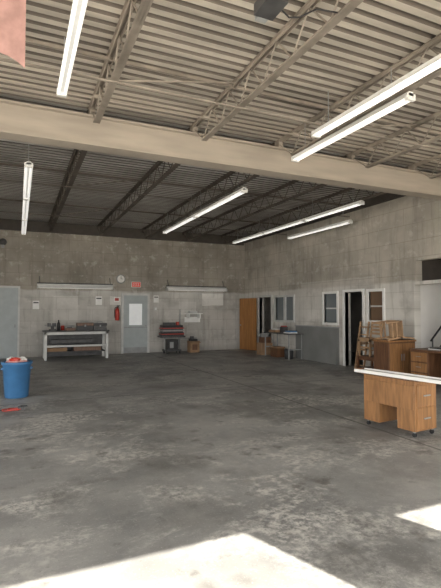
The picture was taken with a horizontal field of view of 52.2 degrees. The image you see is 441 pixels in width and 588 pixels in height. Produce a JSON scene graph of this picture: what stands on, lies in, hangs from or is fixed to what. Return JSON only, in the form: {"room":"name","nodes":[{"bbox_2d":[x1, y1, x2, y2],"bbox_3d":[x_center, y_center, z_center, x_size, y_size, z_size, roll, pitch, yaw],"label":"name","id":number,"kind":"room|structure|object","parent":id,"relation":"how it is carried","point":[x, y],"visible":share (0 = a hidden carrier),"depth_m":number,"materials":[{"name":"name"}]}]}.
{"room":"garage workshop","nodes":[
{"label":"garage workshop","id":0,"kind":"room"},
{"bbox_2d":[0,230,270,356],"bbox_3d":[-4.072,-0.180,16.168,17.430,4.650,0.200,1,-2,-24],"label":"wall","id":1,"kind":"structure","parent":0,"point":[53,257],"depth_m":16.26,"materials":[{"name":"concrete"}]},
{"bbox_2d":[0,238,6,247],"bbox_3d":[-7.108,-1.668,14.695,0.240,0.320,0.090,1,-2,-24],"label":"bell","id":2,"kind":"object","parent":1,"relation":"attached to","point":[3,242],"visible":1,"depth_m":14.68,"materials":[{"name":"metal"}]},
{"bbox_2d":[0,286,19,358],"bbox_3d":[-7.253,0.907,14.522,1.410,2.360,0.120,1,-2,-24],"label":"door","id":3,"kind":"structure","parent":1,"relation":"in","point":[9,295],"depth_m":14.68,"materials":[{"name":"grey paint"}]},
{"bbox_2d":[33,301,38,308],"bbox_3d":[-6.186,0.367,15.083,0.200,0.280,0.008,1,-2,-24],"label":"notice","id":4,"kind":"object","parent":1,"relation":"attached to","point":[35,303],"visible":1,"depth_m":15.08,"materials":[{"name":"paper"}]},
{"bbox_2d":[37,276,112,289],"bbox_3d":[-4.972,-0.387,15.496,2.490,0.416,0.300,1,-2,-24],"label":"wall light","id":5,"kind":"object","parent":1,"relation":"attached to","point":[39,284],"visible":1,"depth_m":15.42,"materials":[{"name":"grey paint"}]},
{"bbox_2d":[96,296,101,304],"bbox_3d":[-4.307,0.237,15.933,0.220,0.300,0.008,1,-2,-24],"label":"notice","id":6,"kind":"object","parent":1,"relation":"attached to","point":[98,298],"visible":1,"depth_m":15.93,"materials":[{"name":"paper"}]},
{"bbox_2d":[114,305,119,319],"bbox_3d":[-3.691,0.673,16.097,0.169,0.540,0.187,0,-2,7],"label":"fire extinguisher","id":7,"kind":"object","parent":1,"relation":"attached to","point":[116,311],"visible":1,"depth_m":16.02,"materials":[{"name":"red metal"}]},
{"bbox_2d":[114,297,119,301],"bbox_3d":[-3.731,0.197,16.191,0.200,0.180,0.014,1,-2,-24],"label":"sign","id":8,"kind":"object","parent":1,"relation":"attached to","point":[116,299],"visible":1,"depth_m":16.19,"materials":[{"name":"plastic"}]},
{"bbox_2d":[116,274,125,283],"bbox_3d":[-3.596,-0.542,16.258,0.340,0.340,0.050,1,-2,-24],"label":"wall clock","id":9,"kind":"object","parent":1,"relation":"attached to","point":[120,279],"visible":1,"depth_m":16.25,"materials":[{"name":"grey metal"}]},
{"bbox_2d":[0,218,243,245],"bbox_3d":[-5.424,-2.256,15.469,13.930,0.350,0.100,1,-2,-24],"label":"trim","id":10,"kind":"structure","parent":1,"relation":"attached to","point":[5,224],"depth_m":16.11,"materials":[{"name":"metal"}]},
{"bbox_2d":[121,293,149,353],"bbox_3d":[-3.090,1.064,16.391,1.040,2.180,0.120,1,-2,-24],"label":"door","id":11,"kind":"structure","parent":1,"relation":"in","point":[135,307],"depth_m":16.40,"materials":[{"name":"grey paint"}]},
{"bbox_2d":[131,282,140,286],"bbox_3d":[-3.090,-0.344,16.465,0.340,0.200,0.075,1,-2,-24],"label":"exit sign","id":12,"kind":"object","parent":1,"relation":"attached to","point":[133,284],"visible":1,"depth_m":16.43,"materials":[{"name":"plastic"}]},
{"bbox_2d":[153,296,158,302],"bbox_3d":[-2.401,0.188,16.793,0.200,0.260,0.008,1,-2,-24],"label":"notice","id":13,"kind":"object","parent":1,"relation":"attached to","point":[156,298],"visible":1,"depth_m":16.80,"materials":[{"name":"paper"}]},
{"bbox_2d":[179,309,196,348],"bbox_3d":[-1.247,1.384,17.232,0.700,1.600,0.078,1,-2,-24],"label":"pipe","id":14,"kind":"object","parent":1,"relation":"attached to","point":[179,309],"visible":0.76,"depth_m":17.09,"materials":[{"name":"grey metal"}]},
{"bbox_2d":[184,311,202,321],"bbox_3d":[-1.022,0.868,17.202,0.630,0.430,0.350,1,-2,-24],"label":"wall shelf","id":15,"kind":"object","parent":1,"relation":"attached to","point":[187,318],"visible":1,"depth_m":17.22,"materials":[{"name":"white metal"}]},
{"bbox_2d":[165,280,226,291],"bbox_3d":[-0.905,-0.322,17.325,2.450,0.416,0.300,1,-2,-24],"label":"wall light","id":16,"kind":"object","parent":1,"relation":"attached to","point":[168,287],"visible":1,"depth_m":17.20,"materials":[{"name":"grey paint"}]},
{"bbox_2d":[0,349,440,587],"bbox_3d":[-1.746,1.905,7.266,14.430,0.150,18.200,1,-2,-24],"label":"floor","id":17,"kind":"structure","parent":0,"point":[228,468],"depth_m":4.17,"materials":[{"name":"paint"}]},
{"bbox_2d":[0,405,26,411],"bbox_3d":[-3.407,1.784,6.968,0.766,0.070,0.203,1,-2,-24],"label":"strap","id":18,"kind":"object","parent":17,"relation":"on","point":[22,407],"visible":1,"depth_m":7.03,"materials":[{"name":"red fabric"}]},
{"bbox_2d":[1,356,32,398],"bbox_3d":[-3.693,1.497,8.159,0.530,0.728,0.530,1,-2,-24],"label":"barrel","id":19,"kind":"object","parent":17,"relation":"on","point":[16,371],"visible":1,"depth_m":7.98,"materials":[{"name":"blue plastic"}]},
{"bbox_2d":[42,330,109,360],"bbox_3d":[-4.716,1.638,14.672,2.020,0.910,0.780,1,-2,-24],"label":"workbench","id":20,"kind":"object","parent":17,"relation":"on","point":[62,342],"visible":1,"depth_m":14.68,"materials":[{"name":"metal"}]},
{"bbox_2d":[44,323,55,330],"bbox_3d":[-5.404,1.047,14.285,0.348,0.240,0.140,1,-2,-24],"label":"bench vise","id":21,"kind":"object","parent":20,"relation":"on","point":[53,325],"visible":1,"depth_m":14.26,"materials":[{"name":"grey metal"}]},
{"bbox_2d":[65,325,74,330],"bbox_3d":[-4.845,1.096,14.513,0.300,0.158,0.200,1,-2,-24],"label":"tools","id":22,"kind":"object","parent":20,"relation":"on","point":[69,328],"visible":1,"depth_m":14.44,"materials":[{"name":"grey metal"}]},
{"bbox_2d":[76,321,93,329],"bbox_3d":[-4.452,1.034,14.764,0.520,0.300,0.270,1,-2,-24],"label":"toolbox","id":23,"kind":"object","parent":20,"relation":"on","point":[79,326],"visible":0.98,"depth_m":14.67,"materials":[{"name":"black plastic"}]},
{"bbox_2d":[93,321,106,329],"bbox_3d":[-4.014,1.051,14.960,0.440,0.280,0.270,1,-2,-24],"label":"toolbox","id":24,"kind":"object","parent":20,"relation":"on","point":[97,326],"visible":0.96,"depth_m":14.85,"materials":[{"name":"metal"}]},
{"bbox_2d":[158,322,184,353],"bbox_3d":[-1.783,1.584,16.368,0.900,1.140,0.500,1,-2,-24],"label":"cart","id":25,"kind":"object","parent":17,"relation":"on","point":[168,329],"visible":1,"depth_m":16.22,"materials":[{"name":"metal"}]},
{"bbox_2d":[187,336,200,352],"bbox_3d":[-0.989,1.866,16.715,0.400,0.600,0.420,1,-2,-24],"label":"cardboard box","id":26,"kind":"object","parent":17,"relation":"on","point":[192,344],"visible":0.98,"depth_m":16.62,"materials":[{"name":"brown cardboard"}]},
{"bbox_2d":[257,333,272,354],"bbox_3d":[1.558,1.763,15.918,0.450,0.750,0.350,1,-2,-24],"label":"stacked boxes","id":27,"kind":"object","parent":17,"relation":"on","point":[261,344],"visible":0.86,"depth_m":15.78,"materials":[{"name":"cardboard"}]},
{"bbox_2d":[270,346,284,356],"bbox_3d":[1.920,1.941,15.170,0.340,0.340,0.440,1,-2,-24],"label":"crate","id":28,"kind":"object","parent":17,"relation":"on","point":[276,351],"visible":0.96,"depth_m":15.01,"materials":[{"name":"brown wood"}]},
{"bbox_2d":[264,332,303,359],"bbox_3d":[2.066,1.692,14.915,0.550,0.820,1.600,1,-2,-24],"label":"folding table","id":29,"kind":"object","parent":17,"relation":"on","point":[277,333],"visible":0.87,"depth_m":14.33,"materials":[{"name":"metal"}]},
{"bbox_2d":[269,328,279,331],"bbox_3d":[1.901,1.224,15.297,0.350,0.138,0.400,1,-2,-24],"label":"tray","id":30,"kind":"object","parent":29,"relation":"on","point":[273,329],"visible":0.79,"depth_m":15.14,"materials":[{"name":"cardboard"}]},
{"bbox_2d":[280,326,287,332],"bbox_3d":[2.103,1.166,14.912,0.200,0.228,0.170,1,-2,-24],"label":"charger","id":31,"kind":"object","parent":29,"relation":"on","point":[283,329],"visible":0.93,"depth_m":14.85,"materials":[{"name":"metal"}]},
{"bbox_2d":[284,349,292,358],"bbox_3d":[2.207,1.938,14.531,0.300,0.300,0.295,1,-2,-24],"label":"bucket","id":32,"kind":"object","parent":17,"relation":"on","point":[285,350],"visible":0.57,"depth_m":14.43,"materials":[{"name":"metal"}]},
{"bbox_2d":[354,321,369,368],"bbox_3d":[3.688,1.352,11.721,0.240,1.270,0.345,1,-2,-24],"label":"wooden ladder","id":33,"kind":"object","parent":17,"relation":"on","point":[360,323],"visible":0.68,"depth_m":11.74,"materials":[{"name":"brown wood"}]},
{"bbox_2d":[357,355,373,372],"bbox_3d":[3.812,1.751,11.091,0.500,0.430,0.760,1,-2,-24],"label":"side table","id":34,"kind":"object","parent":17,"relation":"on","point":[359,357],"visible":0.4,"depth_m":11.25,"materials":[{"name":"brown wood"}]},
{"bbox_2d":[358,322,383,356],"bbox_3d":[3.764,1.120,11.245,0.460,0.840,0.400,1,-2,-24],"label":"wooden chair","id":35,"kind":"object","parent":34,"relation":"on","point":[365,339],"visible":0.76,"depth_m":11.29,"materials":[{"name":"brown wood"}]},
{"bbox_2d":[372,339,415,372],"bbox_3d":[3.945,1.484,10.194,0.840,0.900,0.500,1,-2,-24],"label":"base cabinet","id":36,"kind":"object","parent":17,"relation":"on","point":[392,355],"visible":0.63,"depth_m":9.99,"materials":[{"name":"brown wood"}]},
{"bbox_2d":[374,320,414,339],"bbox_3d":[3.951,0.815,10.232,0.817,0.438,0.400,1,-2,-24],"label":"wooden chair","id":37,"kind":"object","parent":36,"relation":"on","point":[395,327],"visible":1,"depth_m":10.17,"materials":[{"name":"brown wood"}]},
{"bbox_2d":[362,370,436,437],"bbox_3d":[2.362,1.425,5.956,0.460,0.715,0.850,1,-2,-30],"label":"desk","id":38,"kind":"object","parent":17,"relation":"on","point":[412,403],"visible":0.91,"depth_m":5.69,"materials":[{"name":"brown wood"}]},
{"bbox_2d":[354,368,440,383],"bbox_3d":[2.412,1.032,5.557,0.220,0.040,1.755,1,-2,-32],"label":"light fixture cover","id":39,"kind":"object","parent":38,"relation":"on","point":[429,379],"visible":1,"depth_m":5.70,"materials":[{"name":"white plastic"}]},
{"bbox_2d":[409,348,440,384],"bbox_3d":[4.653,1.502,9.009,0.740,0.720,1.540,1,-2,-24],"label":"office desk","id":40,"kind":"object","parent":17,"relation":"on","point":[424,361],"visible":0.7,"depth_m":9.25,"materials":[{"name":"brown wood"}]},
{"bbox_2d":[428,347,440,350],"bbox_3d":[4.560,1.120,9.146,0.350,0.048,0.600,1,-2,-24],"label":"trays","id":41,"kind":"object","parent":40,"relation":"on","point":[430,348],"visible":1,"depth_m":9.25,"materials":[{"name":"white plastic"}]},
{"bbox_2d":[0,0,440,236],"bbox_3d":[-1.199,-2.808,7.680,15.630,0.200,18.200,1,-2,-24],"label":"ceiling","id":42,"kind":"structure","parent":0,"point":[216,40],"depth_m":6.11,"materials":[{"name":"paint"}]},
{"bbox_2d":[0,0,25,67],"bbox_3d":[-1.688,-2.204,2.917,0.850,1.348,0.060,1,-2,-24],"label":"flag","id":43,"kind":"object","parent":42,"relation":"hanging from","point":[12,12],"visible":1,"depth_m":3.05,"materials":[{"name":"fabric"}]},
{"bbox_2d":[21,143,32,234],"bbox_3d":[-4.683,-2.284,10.811,0.136,0.605,7.360,1,-2,-24],"label":"fluorescent light","id":44,"kind":"object","parent":42,"relation":"hanging from","point":[28,166],"visible":0.98,"depth_m":9.08,"materials":[{"name":"white metal"}]},
{"bbox_2d":[49,110,87,231],"bbox_3d":[-3.855,-2.388,10.973,0.100,0.395,9.390,1,-2,-24],"label":"joist","id":45,"kind":"object","parent":42,"relation":"attached to","point":[79,160],"visible":0.78,"depth_m":9.73,"materials":[{"name":"grey metal"}]},
{"bbox_2d":[56,0,87,97],"bbox_3d":[-1.330,-2.564,4.074,0.110,0.525,2.410,1,-2,-24],"label":"fluorescent light","id":46,"kind":"object","parent":42,"relation":"hanging from","point":[78,10],"visible":1,"depth_m":4.19,"materials":[{"name":"white metal"}]},
{"bbox_2d":[88,0,153,123],"bbox_3d":[-0.219,-2.676,2.899,0.100,0.395,8.290,1,-2,-24],"label":"joist","id":47,"kind":"object","parent":42,"relation":"attached to","point":[129,5],"visible":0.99,"depth_m":4.80,"materials":[{"name":"paint"}]},
{"bbox_2d":[97,128,189,234],"bbox_3d":[-2.396,-2.365,11.630,0.100,0.395,9.390,1,-2,-24],"label":"joist","id":48,"kind":"object","parent":42,"relation":"attached to","point":[157,164],"visible":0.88,"depth_m":10.57,"materials":[{"name":"grey metal"}]},
{"bbox_2d":[0,198,286,234],"bbox_3d":[-4.134,-2.320,12.603,13.910,0.405,0.246,1,-2,-24],"label":"joist bridging","id":49,"kind":"object","parent":42,"relation":"attached to","point":[0,198],"visible":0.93,"depth_m":13.13,"materials":[{"name":"grey metal"}]},
{"bbox_2d":[0,163,349,216],"bbox_3d":[-2.821,-2.424,9.687,13.910,0.405,0.246,1,-2,-24],"label":"joist bridging","id":50,"kind":"object","parent":42,"relation":"attached to","point":[5,164],"visible":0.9,"depth_m":10.15,"materials":[{"name":"grey metal"}]},
{"bbox_2d":[163,187,247,233],"bbox_3d":[-0.624,-2.259,11.513,0.136,0.605,5.410,1,-2,-24],"label":"fluorescent light","id":51,"kind":"object","parent":42,"relation":"hanging from","point":[243,190],"visible":0.95,"depth_m":10.74,"materials":[{"name":"white metal"}]},
{"bbox_2d":[142,143,274,237],"bbox_3d":[-0.937,-2.342,12.286,0.100,0.395,9.390,1,-2,-24],"label":"joist","id":52,"kind":"object","parent":42,"relation":"attached to","point":[229,173],"visible":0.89,"depth_m":11.23,"materials":[{"name":"grey metal"}]},
{"bbox_2d":[0,37,440,149],"bbox_3d":[-0.872,-2.578,5.358,13.910,0.405,0.246,1,-2,-24],"label":"joist bridging","id":53,"kind":"object","parent":42,"relation":"attached to","point":[27,40],"visible":0.94,"depth_m":5.62,"materials":[{"name":"paint"}]},
{"bbox_2d":[183,155,346,240],"bbox_3d":[0.522,-2.318,12.942,0.100,0.395,9.390,1,-2,-24],"label":"joist","id":54,"kind":"object","parent":42,"relation":"attached to","point":[275,190],"visible":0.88,"depth_m":12.00,"materials":[{"name":"grey metal"}]},
{"bbox_2d":[190,0,363,140],"bbox_3d":[1.240,-2.653,3.555,0.100,0.395,8.290,1,-2,-24],"label":"joist","id":55,"kind":"object","parent":42,"relation":"attached to","point":[309,5],"visible":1,"depth_m":4.96,"materials":[{"name":"paint"}]},
{"bbox_2d":[254,0,337,23],"bbox_3d":[0.691,-2.569,3.749,0.781,0.557,0.420,1,-2,-24],"label":"motor","id":56,"kind":"object","parent":42,"relation":"attached to","point":[264,10],"visible":1,"depth_m":3.67,"materials":[{"name":"metal"}]},
{"bbox_2d":[232,197,364,243],"bbox_3d":[1.828,-2.203,13.082,0.136,0.605,6.560,1,-2,-24],"label":"fluorescent light","id":57,"kind":"object","parent":42,"relation":"hanging from","point":[360,202],"visible":0.98,"depth_m":12.07,"materials":[{"name":"white metal"}]},
{"bbox_2d":[221,166,407,242],"bbox_3d":[1.981,-2.295,13.598,0.100,0.395,9.390,1,-2,-24],"label":"joist","id":58,"kind":"object","parent":42,"relation":"attached to","point":[406,167],"visible":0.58,"depth_m":12.68,"materials":[{"name":"grey metal"}]},
{"bbox_2d":[287,219,352,238],"bbox_3d":[2.818,-2.159,13.196,0.136,0.685,2.960,1,-2,-24],"label":"fluorescent light","id":59,"kind":"object","parent":42,"relation":"hanging from","point":[349,221],"visible":0.95,"depth_m":12.92,"materials":[{"name":"white metal"}]},
{"bbox_2d":[291,67,415,161],"bbox_3d":[1.716,-2.479,6.320,0.136,0.535,2.410,1,-2,-24],"label":"fluorescent light","id":60,"kind":"object","parent":42,"relation":"hanging from","point":[407,97],"visible":0.97,"depth_m":5.98,"materials":[{"name":"white metal"}]},
{"bbox_2d":[275,33,440,155],"bbox_3d":[2.699,-2.629,4.211,0.100,0.395,8.290,1,-2,-24],"label":"joist","id":61,"kind":"object","parent":42,"relation":"attached to","point":[436,40],"visible":0.83,"depth_m":5.80,"materials":[{"name":"paint"}]},
{"bbox_2d":[311,53,440,137],"bbox_3d":[1.834,-2.516,5.277,0.136,0.535,2.410,1,-2,-24],"label":"fluorescent light","id":62,"kind":"object","parent":42,"relation":"hanging from","point":[433,64],"visible":1,"depth_m":5.19,"materials":[{"name":"white metal"}]},
{"bbox_2d":[347,110,440,167],"bbox_3d":[4.158,-2.606,4.867,0.100,0.395,8.290,1,-2,-24],"label":"joist","id":63,"kind":"object","parent":42,"relation":"attached to","point":[434,116],"visible":0.99,"depth_m":7.47,"materials":[{"name":"paint"}]},
{"bbox_2d":[408,154,440,178],"bbox_3d":[5.617,-2.583,5.524,0.100,0.395,8.290,1,-2,-24],"label":"joist","id":64,"kind":"object","parent":42,"relation":"attached to","point":[413,166],"visible":0.98,"depth_m":8.89,"materials":[{"name":"paint"}]},
{"bbox_2d":[245,196,440,365],"bbox_3d":[4.742,-0.390,10.269,0.200,4.650,17.800,1,-2,-24],"label":"wall","id":65,"kind":"structure","parent":0,"point":[386,244],"depth_m":12.44,"materials":[{"name":"concrete"}]},
{"bbox_2d":[239,298,256,350],"bbox_3d":[1.074,1.173,17.626,0.140,2.010,0.950,2,-3,-38],"label":"door","id":66,"kind":"structure","parent":65,"relation":"in","point":[248,306],"depth_m":17.57,"materials":[{"name":"orange wood"}]},
{"bbox_2d":[258,295,272,342],"bbox_3d":[1.717,1.109,16.809,0.150,2.120,1.040,1,-2,-24],"label":"frame","id":67,"kind":"object","parent":65,"relation":"attached to","point":[259,302],"depth_m":17.19,"materials":[{"name":"black metal"}]},
{"bbox_2d":[274,294,294,322],"bbox_3d":[2.251,0.506,15.617,0.170,0.940,1.290,1,-2,-24],"label":"window","id":68,"kind":"structure","parent":65,"relation":"in","point":[285,306],"depth_m":15.57,"materials":[{"name":"grey paint"}]},
{"bbox_2d":[295,325,339,364],"bbox_3d":[2.930,1.524,13.840,0.120,1.080,2.120,1,-2,-24],"label":"wall panel","id":69,"kind":"object","parent":65,"relation":"attached to","point":[319,343],"depth_m":13.64,"materials":[{"name":"grey metal"}]},
{"bbox_2d":[244,193,405,242],"bbox_3d":[2.873,-2.354,14.128,0.100,0.250,9.360,1,-2,-24],"label":"trim","id":70,"kind":"structure","parent":65,"relation":"attached to","point":[386,197],"depth_m":12.48,"materials":[{"name":"metal"}]},
{"bbox_2d":[322,291,338,324],"bbox_3d":[3.288,0.419,13.316,0.170,0.990,0.740,1,-2,-24],"label":"window","id":71,"kind":"structure","parent":65,"relation":"in","point":[332,297],"depth_m":13.34,"materials":[{"name":"white wood"}]},
{"bbox_2d":[342,289,365,366],"bbox_3d":[3.709,0.942,12.384,0.150,2.140,0.870,1,-2,-24],"label":"door frame","id":72,"kind":"structure","parent":65,"relation":"attached to","point":[345,349],"depth_m":12.69,"materials":[{"name":"white wood"}]},
{"bbox_2d":[366,288,384,322],"bbox_3d":[4.047,0.309,11.632,0.170,0.890,0.640,1,-2,-24],"label":"window","id":73,"kind":"structure","parent":65,"relation":"in","point":[377,304],"depth_m":11.67,"materials":[{"name":"white wood"}]},
{"bbox_2d":[350,292,362,366],"bbox_3d":[4.252,0.787,15.219,3.000,2.950,8.300,1,-2,-24],"label":"wall","id":74,"kind":"structure","parent":0,"point":[356,297],"depth_m":16.66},
{"bbox_2d":[420,259,440,347],"bbox_3d":[5.114,-0.316,10.928,1.020,4.550,0.200,1,-2,-24],"label":"wall","id":75,"kind":"structure","parent":0,"point":[430,294],"depth_m":10.76,"materials":[{"name":"paint"}]},
{"bbox_3d":[5.760,1.981,9.408,1.020,0.150,3.350,1,-2,-24],"label":"floor","id":76,"kind":"structure","parent":0,"visible":0},
{"bbox_2d":[430,326,440,346],"bbox_3d":[5.633,0.863,9.814,0.891,2.114,1.880,1,-2,-24],"label":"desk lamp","id":77,"kind":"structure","parent":76,"relation":"on","point":[438,330],"depth_m":10.31,"materials":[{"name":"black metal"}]},
{"bbox_3d":[-8.235,-0.598,4.433,0.200,4.650,17.800,1,-2,-24],"label":"wall","id":78,"kind":"structure","parent":0,"visible":0},
{"bbox_2d":[0,98,440,199],"bbox_3d":[-1.500,-2.382,6.871,14.030,0.450,0.280,1,-2,-24],"label":"ceiling beam","id":79,"kind":"structure","parent":78,"relation":"attached to","point":[19,121],"depth_m":7.26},
{"bbox_2d":[0,78,440,162],"bbox_3d":[-1.254,-2.685,6.334,14.010,0.042,0.040,1,-2,-24],"label":"conduit","id":80,"kind":"object","parent":78,"relation":"attached to","point":[95,95],"visible":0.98,"depth_m":6.74,"materials":[{"name":"beige metal"}]}
]}

